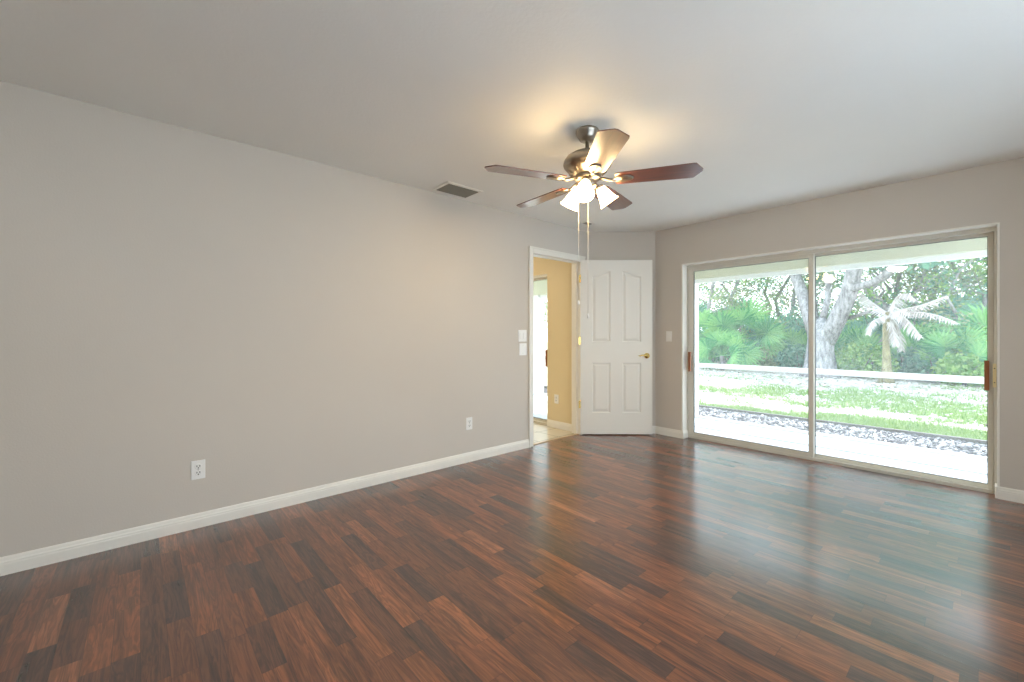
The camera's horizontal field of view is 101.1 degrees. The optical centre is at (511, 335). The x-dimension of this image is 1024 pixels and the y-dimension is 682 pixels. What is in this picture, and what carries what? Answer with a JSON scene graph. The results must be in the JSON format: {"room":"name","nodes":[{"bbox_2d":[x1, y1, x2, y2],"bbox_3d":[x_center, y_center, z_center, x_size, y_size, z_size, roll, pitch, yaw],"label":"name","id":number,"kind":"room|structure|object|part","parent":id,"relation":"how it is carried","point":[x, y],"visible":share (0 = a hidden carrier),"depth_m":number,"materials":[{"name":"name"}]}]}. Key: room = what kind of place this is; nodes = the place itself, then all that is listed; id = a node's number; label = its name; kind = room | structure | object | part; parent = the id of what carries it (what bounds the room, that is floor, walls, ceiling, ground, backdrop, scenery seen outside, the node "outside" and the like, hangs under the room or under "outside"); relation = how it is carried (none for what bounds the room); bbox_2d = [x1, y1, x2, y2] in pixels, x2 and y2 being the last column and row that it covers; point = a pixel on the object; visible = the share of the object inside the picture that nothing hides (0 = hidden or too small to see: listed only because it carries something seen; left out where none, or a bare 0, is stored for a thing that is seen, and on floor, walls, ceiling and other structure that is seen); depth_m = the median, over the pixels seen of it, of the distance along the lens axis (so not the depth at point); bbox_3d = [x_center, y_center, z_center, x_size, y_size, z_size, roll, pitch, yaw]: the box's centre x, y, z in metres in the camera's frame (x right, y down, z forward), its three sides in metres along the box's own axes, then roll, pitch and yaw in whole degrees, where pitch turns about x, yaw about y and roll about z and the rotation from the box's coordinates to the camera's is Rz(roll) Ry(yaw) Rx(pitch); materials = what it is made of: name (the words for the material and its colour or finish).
{"room":"empty bedroom","nodes":[
{"label":"empty bedroom","id":0,"kind":"room"},
{"bbox_2d":[0,81,586,556],"bbox_3d":[-1.296,-0.037,3.211,5.967,2.420,0.130,0,0,-41],"label":"wall","id":1,"kind":"structure","parent":0,"point":[172,297],"depth_m":2.64,"materials":[{"name":"paint"}]},
{"bbox_2d":[191,459,204,479],"bbox_3d":[-1.916,0.820,2.571,0.070,0.114,0.009,0,0,-41],"label":"wall outlet","id":2,"kind":"object","parent":1,"relation":"attached to","point":[197,467],"visible":1,"depth_m":2.57,"materials":[{"name":"white plastic"}]},
{"bbox_2d":[195,470,201,475],"bbox_3d":[-1.914,0.840,2.569,0.034,0.034,0.003,0,0,-41],"label":"receptacle","id":3,"kind":"object","parent":2,"relation":"attached to","point":[197,472],"depth_m":2.57,"materials":[{"name":"white plastic"}]},
{"bbox_2d":[195,464,201,469],"bbox_3d":[-1.914,0.800,2.569,0.034,0.034,0.003,0,0,-41],"label":"receptacle","id":4,"kind":"object","parent":2,"relation":"attached to","point":[197,466],"depth_m":2.57,"materials":[{"name":"white plastic"}]},
{"bbox_2d":[0,439,528,575],"bbox_3d":[-1.606,1.129,2.842,4.753,0.088,0.014,0,0,-41],"label":"baseboard","id":5,"kind":"structure","parent":1,"relation":"attached to","point":[27,560],"depth_m":2.63,"materials":[{"name":"white paint"}]},
{"bbox_2d":[466,417,471,429],"bbox_3d":[-0.397,0.818,3.912,0.070,0.114,0.009,0,0,-41],"label":"wall outlet","id":6,"kind":"object","parent":1,"relation":"attached to","point":[469,419],"visible":1,"depth_m":3.91,"materials":[{"name":"white plastic"}]},
{"bbox_2d":[518,330,526,341],"bbox_3d":[0.109,0.003,4.358,0.116,0.120,0.010,0,0,-41],"label":"light switch","id":7,"kind":"object","parent":1,"relation":"attached to","point":[522,334],"visible":1,"depth_m":4.36,"materials":[{"name":"white plastic"}]},
{"bbox_2d":[519,343,526,354],"bbox_3d":[0.113,0.143,4.363,0.104,0.124,0.007,0,0,-41],"label":"light switch","id":8,"kind":"object","parent":1,"relation":"attached to","point":[522,346],"visible":1,"depth_m":4.36,"materials":[{"name":"white plastic"}]},
{"bbox_2d":[533,434,577,444],"bbox_3d":[0.486,1.171,4.750,0.785,0.008,0.040,0,0,-41],"label":"trim","id":9,"kind":"structure","parent":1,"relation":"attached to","point":[571,434],"depth_m":4.73,"materials":[{"name":"beige wood"}]},
{"bbox_2d":[529,246,585,447],"bbox_3d":[0.482,0.117,4.769,0.923,2.113,0.151,0,0,-41],"label":"trim","id":10,"kind":"structure","parent":1,"relation":"attached to","point":[533,251],"depth_m":4.99,"materials":[{"name":"white paint"}]},
{"bbox_2d":[579,260,651,433],"bbox_3d":[1.218,0.136,4.944,0.865,2.050,0.092,0,0,1],"label":"door","id":11,"kind":"structure","parent":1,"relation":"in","point":[615,341],"depth_m":4.96,"materials":[{"name":"white paint"}]},
{"bbox_3d":[1.547,0.238,4.923,0.142,0.066,0.057,0,0,1],"label":"handle","id":12,"kind":"part","parent":11,"relation":"part of","materials":[{"name":"gold metal"}]},
{"bbox_2d":[0,422,1023,681],"bbox_3d":[-0.706,1.233,2.991,6.560,0.120,7.980,0,0,-41],"label":"floor","id":13,"kind":"structure","parent":0,"point":[584,557],"depth_m":1.99,"materials":[{"name":"brown wood"}]},
{"bbox_2d":[0,0,1023,231],"bbox_3d":[0.446,-1.347,1.761,6.660,0.200,4.610,0,0,-41],"label":"ceiling","id":14,"kind":"structure","parent":0,"point":[778,103],"depth_m":2.09,"materials":[{"name":"paint"}]},
{"bbox_2d":[432,181,482,198],"bbox_3d":[-0.466,-1.242,3.610,0.360,0.011,0.250,0,0,-41],"label":"ceiling vent","id":15,"kind":"object","parent":14,"relation":"in","point":[450,188],"visible":1,"depth_m":3.59,"materials":[{"name":"white metal"}]},
{"bbox_2d":[580,221,594,224],"bbox_3d":[0.836,-1.242,4.659,0.150,0.011,0.090,0,0,-41],"label":"ceiling vent","id":16,"kind":"object","parent":14,"relation":"in","point":[584,222],"visible":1,"depth_m":4.65,"materials":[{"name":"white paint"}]},
{"bbox_2d":[484,125,702,317],"bbox_3d":[0.440,-0.674,2.605,1.227,1.145,1.198,0,0,-41],"label":"ceiling fan","id":17,"kind":"object","parent":14,"relation":"hanging from","point":[585,166],"visible":1,"depth_m":2.46,"materials":[{"name":"brown wood"}]},
{"bbox_3d":[0.075,-0.937,2.425,0.482,0.006,0.154,0,9,-19],"label":"blade","id":18,"kind":"part","parent":17,"relation":"part of","materials":[{"name":"brown wood"}]},
{"bbox_3d":[0.211,-0.937,2.882,0.154,0.006,0.482,-11,7,-37],"label":"blade","id":19,"kind":"part","parent":17,"relation":"part of","materials":[{"name":"brown wood"}]},
{"bbox_3d":[0.373,-0.848,2.665,0.127,0.135,0.116,0,0,16],"label":"lamp shade","id":20,"kind":"part","parent":17,"relation":"part of","materials":[{"name":"white glass"}]},
{"bbox_3d":[0.400,-0.570,2.530,0.003,0.715,0.003,0,0,26],"label":"pull chain","id":21,"kind":"part","parent":17,"relation":"part of","materials":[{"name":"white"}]},
{"bbox_3d":[0.421,-0.848,2.430,0.127,0.135,0.116,0,0,-41],"label":"lamp shade","id":22,"kind":"part","parent":17,"relation":"part of","materials":[{"name":"white glass"}]},
{"bbox_3d":[0.423,-0.862,2.451,0.066,0.080,0.053,0,0,-41],"label":"bulb","id":23,"kind":"part","parent":17,"relation":"part of","materials":[{"name":"white glass"}]},
{"bbox_3d":[0.531,-0.906,2.571,0.064,0.045,0.053,0,0,-41],"label":"light arm","id":24,"kind":"part","parent":17,"relation":"part of","materials":[{"name":"gold metal"}]},
{"bbox_3d":[0.468,-0.937,2.154,0.154,0.006,0.482,9,0,-1],"label":"blade","id":25,"kind":"part","parent":17,"relation":"part of","materials":[{"name":"brown wood"}]},
{"bbox_3d":[0.591,-0.848,2.581,0.127,0.135,0.116,0,0,-41],"label":"lamp shade","id":26,"kind":"part","parent":17,"relation":"part of","materials":[{"name":"white glass"}]},
{"bbox_3d":[0.689,-0.937,2.894,0.154,0.006,0.482,-11,-6,34],"label":"blade","id":27,"kind":"part","parent":17,"relation":"part of","materials":[{"name":"brown wood"}]},
{"bbox_3d":[0.847,-0.937,2.444,0.482,0.006,0.154,0,-9,17],"label":"blade","id":28,"kind":"part","parent":17,"relation":"part of","materials":[{"name":"brown wood"}]},
{"bbox_2d":[533,257,571,423],"bbox_3d":[-1.527,-0.037,5.341,3.380,2.420,3.370,0,0,-41],"label":"wall","id":29,"kind":"structure","parent":0,"point":[559,273],"depth_m":5.31,"materials":[{"name":"paint"}]},
{"bbox_2d":[533,274,546,424],"bbox_3d":[-0.052,0.184,6.120,0.138,1.977,1.655,0,0,-41],"label":"door","id":30,"kind":"structure","parent":29,"relation":"in","point":[544,276],"depth_m":5.62,"materials":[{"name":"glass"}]},
{"bbox_3d":[0.454,0.299,5.524,0.028,0.223,0.026,0,0,-41],"label":"handle","id":31,"kind":"part","parent":30,"relation":"part of","materials":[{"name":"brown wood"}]},
{"bbox_2d":[554,394,558,403],"bbox_3d":[0.562,0.806,5.340,0.009,0.114,0.070,0,0,-41],"label":"wall outlet","id":32,"kind":"object","parent":29,"relation":"attached to","point":[556,397],"visible":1,"depth_m":5.33,"materials":[{"name":"white plastic"}]},
{"bbox_2d":[547,419,571,431],"bbox_3d":[0.610,1.129,5.283,0.014,0.088,0.455,0,0,-41],"label":"baseboard","id":33,"kind":"structure","parent":29,"relation":"attached to","point":[551,423],"depth_m":5.29,"materials":[{"name":"white paint"}]},
{"bbox_2d":[587,232,654,425],"bbox_3d":[1.317,-0.037,5.134,0.811,2.420,0.150,0,0,2],"label":"wall","id":34,"kind":"structure","parent":0,"point":[600,245],"depth_m":5.06,"materials":[{"name":"paint"}]},
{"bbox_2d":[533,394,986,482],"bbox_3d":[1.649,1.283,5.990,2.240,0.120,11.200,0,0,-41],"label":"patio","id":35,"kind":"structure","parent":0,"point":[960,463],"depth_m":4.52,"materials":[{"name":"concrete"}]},
{"bbox_2d":[533,295,543,394],"bbox_3d":[0.453,0.198,8.856,0.180,2.050,0.420,0,0,-41],"label":"trim","id":36,"kind":"structure","parent":35,"relation":"on","point":[538,303],"depth_m":8.70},
{"bbox_2d":[695,284,698,414],"bbox_3d":[2.681,0.198,6.331,0.180,2.050,0.175,0,0,-41],"label":"trim","id":37,"kind":"structure","parent":35,"relation":"on","point":[696,285],"depth_m":6.28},
{"bbox_2d":[536,400,986,474],"bbox_3d":[1.936,1.228,6.243,0.015,0.011,11.200,0,0,-41],"label":"trim","id":38,"kind":"structure","parent":35,"relation":"on","point":[536,400],"depth_m":4.36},
{"bbox_2d":[540,250,986,460],"bbox_3d":[2.399,0.198,6.652,0.060,2.050,11.200,0,0,-41],"label":"trim","id":39,"kind":"structure","parent":35,"relation":"on","point":[909,376],"depth_m":4.84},
{"bbox_2d":[655,157,1023,490],"bbox_3d":[3.054,-0.037,3.687,0.200,2.420,4.047,0,0,-41],"label":"wall","id":40,"kind":"structure","parent":0,"point":[994,192],"depth_m":3.50,"materials":[{"name":"paint"}]},
{"bbox_2d":[666,331,671,341],"bbox_3d":[1.832,0.011,4.914,0.010,0.120,0.072,0,0,-41],"label":"light switch","id":41,"kind":"object","parent":40,"relation":"attached to","point":[668,333],"visible":1,"depth_m":4.91,"materials":[{"name":"white plastic"}]},
{"bbox_2d":[655,426,1023,503],"bbox_3d":[3.008,1.129,3.653,0.114,0.088,3.797,0,0,-41],"label":"baseboard","id":42,"kind":"structure","parent":40,"relation":"attached to","point":[1008,494],"depth_m":3.01,"materials":[{"name":"white paint"}]},
{"bbox_2d":[681,222,999,486],"bbox_3d":[2.794,0.179,3.980,0.203,1.988,2.372,0,0,-41],"label":"trim","id":43,"kind":"structure","parent":40,"relation":"attached to","point":[683,266],"depth_m":3.81,"materials":[{"name":"white paint"}]},
{"bbox_2d":[687,226,996,493],"bbox_3d":[2.820,0.184,4.000,0.138,1.977,2.347,0,0,-41],"label":"door","id":44,"kind":"structure","parent":40,"relation":"in","point":[990,366],"depth_m":3.80,"materials":[{"name":"metal"}]},
{"bbox_3d":[2.031,0.299,4.811,0.028,0.223,0.026,0,0,-41],"label":"handle","id":45,"kind":"part","parent":44,"relation":"part of","materials":[{"name":"brown wood"}]},
{"bbox_3d":[2.448,0.191,4.415,0.030,1.929,1.201,0,0,-41],"label":"sash frame","id":46,"kind":"part","parent":44,"relation":"part of","materials":[{"name":"metal"}]},
{"bbox_3d":[3.231,0.191,3.589,0.030,1.929,1.154,0,0,-41],"label":"sash frame","id":47,"kind":"part","parent":44,"relation":"part of","materials":[{"name":"metal"}]},
{"bbox_3d":[3.551,0.299,3.149,0.028,0.223,0.026,0,0,-41],"label":"handle","id":48,"kind":"part","parent":44,"relation":"part of","materials":[{"name":"brown wood"}]},
{"bbox_3d":[3.563,0.295,3.108,0.004,0.175,0.018,0,0,-41],"label":"lock plate","id":49,"kind":"part","parent":44,"relation":"part of","materials":[{"name":"gold metal"}]},
{"bbox_2d":[995,483,997,498],"bbox_3d":[3.528,1.130,3.065,0.114,0.086,0.015,0,0,-41],"label":"baseboard","id":50,"kind":"structure","parent":40,"relation":"attached to","point":[996,486],"depth_m":3.03,"materials":[{"name":"white paint"}]},
{"bbox_3d":[1.735,-1.362,6.066,2.470,0.170,11.200,0,0,-41],"label":"ceiling","id":51,"kind":"structure","parent":0,"visible":0},
{"bbox_2d":[533,237,986,295],"bbox_3d":[2.406,-1.052,6.659,0.220,0.450,11.200,0,0,-41],"label":"trim","id":52,"kind":"structure","parent":51,"relation":"attached to","point":[977,244],"depth_m":4.80,"materials":[{"name":"beige paint"}]},
{"label":"outside","id":53,"kind":"structure","parent":0,"visible":0},
{"bbox_2d":[544,342,986,439],"bbox_3d":[4.629,1.495,17.423,110.000,0.396,100.000,0,0,-41],"label":"ground","id":54,"kind":"structure","parent":53,"point":[776,405],"depth_m":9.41,"materials":[{"name":"green plant"}]},
{"bbox_2d":[544,298,546,327],"bbox_3d":[2.514,-3.129,27.726,4.466,9.081,3.461,0,0,-41],"label":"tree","id":55,"kind":"object","parent":54,"relation":"on","point":[545,304],"visible":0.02,"depth_m":27.11,"materials":[{"name":"green plant"}]},
{"bbox_2d":[699,300,711,336],"bbox_3d":[8.036,-0.179,19.024,2.089,3.052,2.621,0,0,-33],"label":"palmetto","id":56,"kind":"object","parent":54,"relation":"on","point":[701,308],"visible":0.05,"depth_m":18.34,"materials":[{"name":"green plant"}]},
{"bbox_2d":[699,332,721,363],"bbox_3d":[7.974,0.609,17.912,1.469,1.493,2.177,0,0,-41],"label":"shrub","id":57,"kind":"object","parent":54,"relation":"on","point":[716,360],"visible":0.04,"depth_m":17.36,"materials":[{"name":"green plant"}]},
{"bbox_2d":[699,283,729,327],"bbox_3d":[9.028,-2.748,20.516,3.776,8.290,3.979,0,0,-41],"label":"tree","id":58,"kind":"object","parent":54,"relation":"on","point":[701,283],"visible":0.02,"depth_m":19.14,"materials":[{"name":"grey plant"}]},
{"bbox_2d":[699,282,732,330],"bbox_3d":[8.431,-2.431,19.658,4.083,7.661,4.196,0,0,-41],"label":"tree","id":59,"kind":"object","parent":54,"relation":"on","point":[720,282],"visible":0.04,"depth_m":19.64,"materials":[{"name":"green plant"}]},
{"bbox_2d":[699,306,735,360],"bbox_3d":[7.663,0.021,16.795,2.512,2.653,2.103,0,0,34],"label":"palmetto","id":60,"kind":"object","parent":54,"relation":"on","point":[704,315],"visible":0.19,"depth_m":16.39,"materials":[{"name":"green plant"}]},
{"bbox_2d":[699,280,755,362],"bbox_3d":[8.248,-2.371,16.692,3.672,7.536,3.864,0,0,-41],"label":"tree","id":61,"kind":"object","parent":54,"relation":"on","point":[712,292],"visible":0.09,"depth_m":16.22,"materials":[{"name":"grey plant"}]},
{"bbox_2d":[699,279,763,360],"bbox_3d":[9.912,-2.943,19.137,3.880,8.680,3.554,0,0,-28],"label":"tree","id":62,"kind":"object","parent":54,"relation":"on","point":[738,293],"visible":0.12,"depth_m":18.59,"materials":[{"name":"green plant"}]},
{"bbox_2d":[699,327,765,370],"bbox_3d":[7.945,0.555,15.569,2.590,1.840,2.120,0,0,41],"label":"palmetto","id":63,"kind":"object","parent":54,"relation":"on","point":[733,341],"visible":0.94,"depth_m":15.17,"materials":[{"name":"green plant"}]},
{"bbox_3d":[7.710,1.043,15.447,0.194,0.618,0.185,0,0,18],"label":"stem","id":64,"kind":"part","parent":63,"relation":"part of","materials":[{"name":"green plant"}]},
{"bbox_2d":[715,299,755,364],"bbox_3d":[9.846,-0.215,18.474,1.960,3.124,2.535,0,0,-34],"label":"palmetto","id":65,"kind":"object","parent":54,"relation":"on","point":[744,299],"visible":0.02,"depth_m":18.38,"materials":[{"name":"green plant"}]},
{"bbox_2d":[699,276,790,333],"bbox_3d":[9.296,-2.689,17.830,3.951,8.202,3.942,0,0,-41],"label":"tree","id":66,"kind":"object","parent":54,"relation":"on","point":[738,281],"visible":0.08,"depth_m":17.43,"materials":[{"name":"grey plant"}]},
{"bbox_2d":[700,294,792,362],"bbox_3d":[8.671,-0.113,15.873,3.266,2.922,2.168,0,0,41],"label":"palmetto","id":67,"kind":"object","parent":54,"relation":"on","point":[758,320],"visible":0.8,"depth_m":15.49,"materials":[{"name":"green plant"}]},
{"bbox_2d":[725,277,792,314],"bbox_3d":[11.662,-2.539,18.893,4.608,7.886,4.138,0,0,-41],"label":"tree","id":68,"kind":"object","parent":54,"relation":"on","point":[741,282],"visible":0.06,"depth_m":19.19,"materials":[{"name":"green plant"}]},
{"bbox_2d":[731,344,789,366],"bbox_3d":[9.276,0.820,15.787,1.477,1.079,2.212,0,0,-41],"label":"shrub","id":69,"kind":"object","parent":54,"relation":"on","point":[762,363],"visible":0.22,"depth_m":15.27,"materials":[{"name":"green plant"}]},
{"bbox_2d":[544,386,986,444],"bbox_3d":[1.448,1.290,9.648,0.060,0.105,15.450,0,0,-41],"label":"edging","id":70,"kind":"object","parent":54,"relation":"on","point":[931,435],"visible":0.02,"depth_m":5.79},
{"bbox_2d":[732,275,799,318],"bbox_3d":[11.164,-3.356,17.404,4.094,9.528,3.826,0,0,23],"label":"tree","id":71,"kind":"object","parent":54,"relation":"on","point":[780,288],"visible":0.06,"depth_m":17.17,"materials":[{"name":"green plant"}]},
{"bbox_2d":[742,316,789,361],"bbox_3d":[10.108,0.219,16.665,1.491,2.260,2.617,0,0,-10],"label":"palmetto","id":72,"kind":"object","parent":54,"relation":"on","point":[748,332],"visible":0.08,"depth_m":17.02,"materials":[{"name":"green plant"}]},
{"bbox_2d":[751,312,805,354],"bbox_3d":[10.563,0.216,16.088,2.559,2.267,1.770,0,0,43],"label":"palmetto","id":73,"kind":"object","parent":54,"relation":"on","point":[794,325],"visible":0.15,"depth_m":15.62,"materials":[{"name":"green plant"}]},
{"bbox_2d":[771,327,806,365],"bbox_3d":[10.338,0.572,15.116,1.693,1.859,2.303,0,0,-44],"label":"palmetto","id":74,"kind":"object","parent":54,"relation":"on","point":[799,338],"visible":0.21,"depth_m":15.08,"materials":[{"name":"green plant"}]},
{"bbox_2d":[773,343,805,367],"bbox_3d":[9.896,0.805,14.475,1.160,1.102,1.716,0,0,-41],"label":"shrub","id":75,"kind":"object","parent":54,"relation":"on","point":[792,354],"visible":0.49,"depth_m":14.51,"materials":[{"name":"green plant"}]},
{"bbox_2d":[732,271,856,327],"bbox_3d":[10.721,-2.509,15.944,4.684,7.868,4.298,0,0,-41],"label":"tree","id":76,"kind":"object","parent":54,"relation":"on","point":[794,298],"visible":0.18,"depth_m":15.85,"materials":[{"name":"grey plant"}]},
{"bbox_2d":[755,271,842,319],"bbox_3d":[12.091,-3.175,16.815,4.242,9.170,3.964,0,0,-3],"label":"tree","id":77,"kind":"object","parent":54,"relation":"on","point":[766,281],"visible":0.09,"depth_m":17.14,"materials":[{"name":"green plant"}]},
{"bbox_2d":[765,271,887,329],"bbox_3d":[11.117,-2.554,15.513,3.956,7.940,4.372,0,0,2],"label":"tree","id":78,"kind":"object","parent":54,"relation":"on","point":[818,278],"visible":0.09,"depth_m":15.32,"materials":[{"name":"grey plant"}]},
{"bbox_2d":[781,270,878,317],"bbox_3d":[12.649,-2.553,16.874,3.555,7.898,3.682,0,0,22],"label":"tree","id":79,"kind":"object","parent":54,"relation":"on","point":[844,270],"visible":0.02,"depth_m":17.10,"materials":[{"name":"grey plant"}]},
{"bbox_2d":[699,368,986,430],"bbox_3d":[6.268,1.278,12.209,9.568,0.173,13.787,0,0,-41],"label":"leaf litter","id":80,"kind":"object","parent":54,"relation":"on","point":[833,379],"visible":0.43,"depth_m":10.19,"materials":[{"name":"brown plant"}]},
{"bbox_2d":[834,324,881,364],"bbox_3d":[11.030,0.479,13.698,2.191,1.811,1.771,0,0,37],"label":"palmetto","id":81,"kind":"object","parent":54,"relation":"on","point":[847,336],"visible":0.16,"depth_m":13.53,"materials":[{"name":"green plant"}]},
{"bbox_2d":[843,316,882,357],"bbox_3d":[12.317,0.287,14.395,2.252,2.124,1.077,0,0,35],"label":"palmetto","id":82,"kind":"object","parent":54,"relation":"on","point":[856,322],"visible":0.13,"depth_m":14.34,"materials":[{"name":"green plant"}]},
{"bbox_2d":[834,337,899,377],"bbox_3d":[10.995,0.720,13.225,1.856,1.395,1.308,0,0,37],"label":"palmetto","id":83,"kind":"object","parent":54,"relation":"on","point":[858,341],"visible":0.21,"depth_m":13.00,"materials":[{"name":"green plant"}]},
{"bbox_2d":[834,341,901,378],"bbox_3d":[10.512,0.757,12.726,1.312,1.199,1.876,0,0,-41],"label":"shrub","id":84,"kind":"object","parent":54,"relation":"on","point":[853,363],"visible":0.69,"depth_m":12.57,"materials":[{"name":"green plant"}]},
{"bbox_3d":[10.697,0.937,12.742,0.624,0.838,1.034,0,0,-7],"label":"stem","id":85,"kind":"part","parent":84,"relation":"part of","materials":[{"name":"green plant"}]},
{"bbox_2d":[790,260,957,378],"bbox_3d":[10.135,-1.926,13.246,4.083,6.639,7.774,0,0,-7],"label":"oak tree","id":86,"kind":"object","parent":54,"relation":"on","point":[828,331],"visible":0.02,"depth_m":12.78,"materials":[{"name":"grey plant"}]},
{"bbox_2d":[845,309,905,337],"bbox_3d":[13.803,0.133,15.922,2.599,2.447,3.788,0,0,-41],"label":"shrub","id":87,"kind":"object","parent":54,"relation":"on","point":[872,309],"visible":0.02,"depth_m":16.03,"materials":[{"name":"green plant"}]},
{"bbox_2d":[819,264,940,323],"bbox_3d":[12.775,-3.087,14.206,3.778,8.966,4.100,0,0,31],"label":"tree","id":88,"kind":"object","parent":54,"relation":"on","point":[873,269],"visible":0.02,"depth_m":14.19,"materials":[{"name":"green plant"}]},
{"bbox_2d":[833,262,951,320],"bbox_3d":[13.862,-2.521,15.166,4.014,7.844,4.268,0,0,-41],"label":"tree","id":89,"kind":"object","parent":54,"relation":"on","point":[935,290],"visible":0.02,"depth_m":14.85,"materials":[{"name":"grey plant"}]},
{"bbox_2d":[870,346,935,379],"bbox_3d":[11.575,0.818,12.440,1.176,1.076,1.741,0,0,-41],"label":"shrub","id":90,"kind":"object","parent":54,"relation":"on","point":[908,352],"visible":0.25,"depth_m":12.20,"materials":[{"name":"green plant"}]},
{"bbox_2d":[834,263,974,347],"bbox_3d":[11.997,-2.804,13.403,3.775,8.417,4.006,0,0,-41],"label":"tree","id":91,"kind":"object","parent":54,"relation":"on","point":[883,305],"visible":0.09,"depth_m":13.06,"materials":[{"name":"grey plant"}]},
{"bbox_2d":[876,319,932,351],"bbox_3d":[12.512,0.373,13.514,2.108,1.954,2.174,0,0,-42],"label":"palmetto","id":92,"kind":"object","parent":54,"relation":"on","point":[926,319],"visible":0.02,"depth_m":13.47,"materials":[{"name":"green plant"}]},
{"bbox_2d":[856,294,959,383],"bbox_3d":[10.287,0.063,11.360,1.525,2.578,2.973,0,0,25],"label":"palm","id":93,"kind":"object","parent":54,"relation":"on","point":[889,324],"visible":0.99,"depth_m":11.28,"materials":[{"name":"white plant"}]},
{"bbox_2d":[843,261,986,317],"bbox_3d":[13.033,-2.557,13.563,3.887,7.924,4.235,0,0,35],"label":"tree","id":94,"kind":"object","parent":54,"relation":"on","point":[870,291],"visible":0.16,"depth_m":13.13,"materials":[{"name":"green plant"}]},
{"bbox_2d":[848,257,986,351],"bbox_3d":[13.061,-3.077,13.722,4.420,8.987,4.119,0,0,-41],"label":"tree","id":95,"kind":"object","parent":54,"relation":"on","point":[924,275],"visible":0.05,"depth_m":13.46,"materials":[{"name":"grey plant"}]},
{"bbox_2d":[854,258,986,329],"bbox_3d":[13.733,-2.623,14.147,4.208,8.053,4.106,0,0,-41],"label":"tree","id":96,"kind":"object","parent":54,"relation":"on","point":[952,264],"visible":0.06,"depth_m":13.36,"materials":[{"name":"green plant"}]},
{"bbox_2d":[890,320,965,362],"bbox_3d":[12.190,0.424,12.083,1.974,1.853,2.392,0,0,-42],"label":"palmetto","id":97,"kind":"object","parent":54,"relation":"on","point":[910,341],"visible":0.23,"depth_m":12.37,"materials":[{"name":"green plant"}]},
{"bbox_2d":[880,258,986,333],"bbox_3d":[13.646,-2.256,12.358,4.573,7.309,4.360,0,0,-41],"label":"tree","id":98,"kind":"object","parent":54,"relation":"on","point":[949,302],"visible":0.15,"depth_m":12.58,"materials":[{"name":"grey plant"}]},
{"bbox_2d":[900,351,966,381],"bbox_3d":[11.697,0.861,11.687,1.034,0.990,1.510,0,0,-41],"label":"shrub","id":99,"kind":"object","parent":54,"relation":"on","point":[919,363],"visible":0.34,"depth_m":11.73,"materials":[{"name":"green plant"}]},
{"bbox_2d":[885,257,986,323],"bbox_3d":[13.893,-2.606,12.456,3.930,8.017,4.389,0,0,-41],"label":"tree","id":100,"kind":"object","parent":54,"relation":"on","point":[984,301],"visible":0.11,"depth_m":12.72,"materials":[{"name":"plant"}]},
{"bbox_2d":[888,259,986,306],"bbox_3d":[14.923,-2.511,14.396,3.217,7.827,4.300,0,0,-41],"label":"tree","id":101,"kind":"object","parent":54,"relation":"on","point":[967,259],"visible":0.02,"depth_m":14.36,"materials":[{"name":"green plant"}]},
{"bbox_2d":[909,293,982,343],"bbox_3d":[13.782,-0.019,13.308,1.815,2.733,2.537,0,0,-26],"label":"palmetto","id":102,"kind":"object","parent":54,"relation":"on","point":[957,303],"visible":0.06,"depth_m":12.98,"materials":[{"name":"green plant"}]},
{"bbox_2d":[907,257,986,309],"bbox_3d":[14.746,-2.710,14.622,4.040,8.239,4.528,0,0,-41],"label":"tree","id":103,"kind":"object","parent":54,"relation":"on","point":[981,257],"visible":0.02,"depth_m":13.75,"materials":[{"name":"green plant"}]},
{"bbox_2d":[912,322,986,383],"bbox_3d":[11.926,0.488,11.260,1.526,1.730,1.980,0,0,-20],"label":"palmetto","id":104,"kind":"object","parent":54,"relation":"on","point":[944,340],"visible":0.55,"depth_m":11.27,"materials":[{"name":"green plant"}]},
{"bbox_2d":[913,257,986,308],"bbox_3d":[14.269,-2.283,12.829,4.345,7.365,3.406,0,0,-20],"label":"tree","id":105,"kind":"object","parent":54,"relation":"on","point":[957,262],"visible":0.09,"depth_m":12.55,"materials":[{"name":"green plant"}]},
{"bbox_2d":[921,301,986,354],"bbox_3d":[12.681,0.186,11.381,1.967,2.328,2.584,0,0,-44],"label":"palmetto","id":106,"kind":"object","parent":54,"relation":"on","point":[977,317],"visible":0.2,"depth_m":11.32,"materials":[{"name":"green plant"}]},
{"bbox_2d":[928,290,982,314],"bbox_3d":[14.522,-0.116,13.275,2.256,2.926,2.292,0,0,-3],"label":"palmetto","id":107,"kind":"object","parent":54,"relation":"on","point":[975,301],"visible":0.02,"depth_m":13.19,"materials":[{"name":"green plant"}]},
{"bbox_2d":[930,352,985,387],"bbox_3d":[11.498,0.884,10.698,0.855,0.941,1.281,0,0,-41],"label":"shrub","id":108,"kind":"object","parent":54,"relation":"on","point":[948,366],"visible":0.66,"depth_m":10.65,"materials":[{"name":"green plant"}]},
{"bbox_2d":[940,326,986,364],"bbox_3d":[12.309,0.520,11.106,1.277,1.668,1.971,0,0,-41],"label":"shrub","id":109,"kind":"object","parent":54,"relation":"on","point":[985,329],"visible":0.09,"depth_m":11.06,"materials":[{"name":"green plant"}]},
{"bbox_3d":[1.006,1.342,9.257,1.120,0.102,15.450,0,0,-41],"label":"gravel bed","id":110,"kind":"object","parent":54,"relation":"on","visible":0},
{"bbox_2d":[699,407,986,456],"bbox_3d":[3.846,1.281,6.056,1.159,0.070,6.483,0,0,-41],"label":"gravel","id":111,"kind":"object","parent":110,"relation":"on","point":[951,445],"visible":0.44,"depth_m":5.47,"materials":[{"name":"grey gravel"}]}
]}

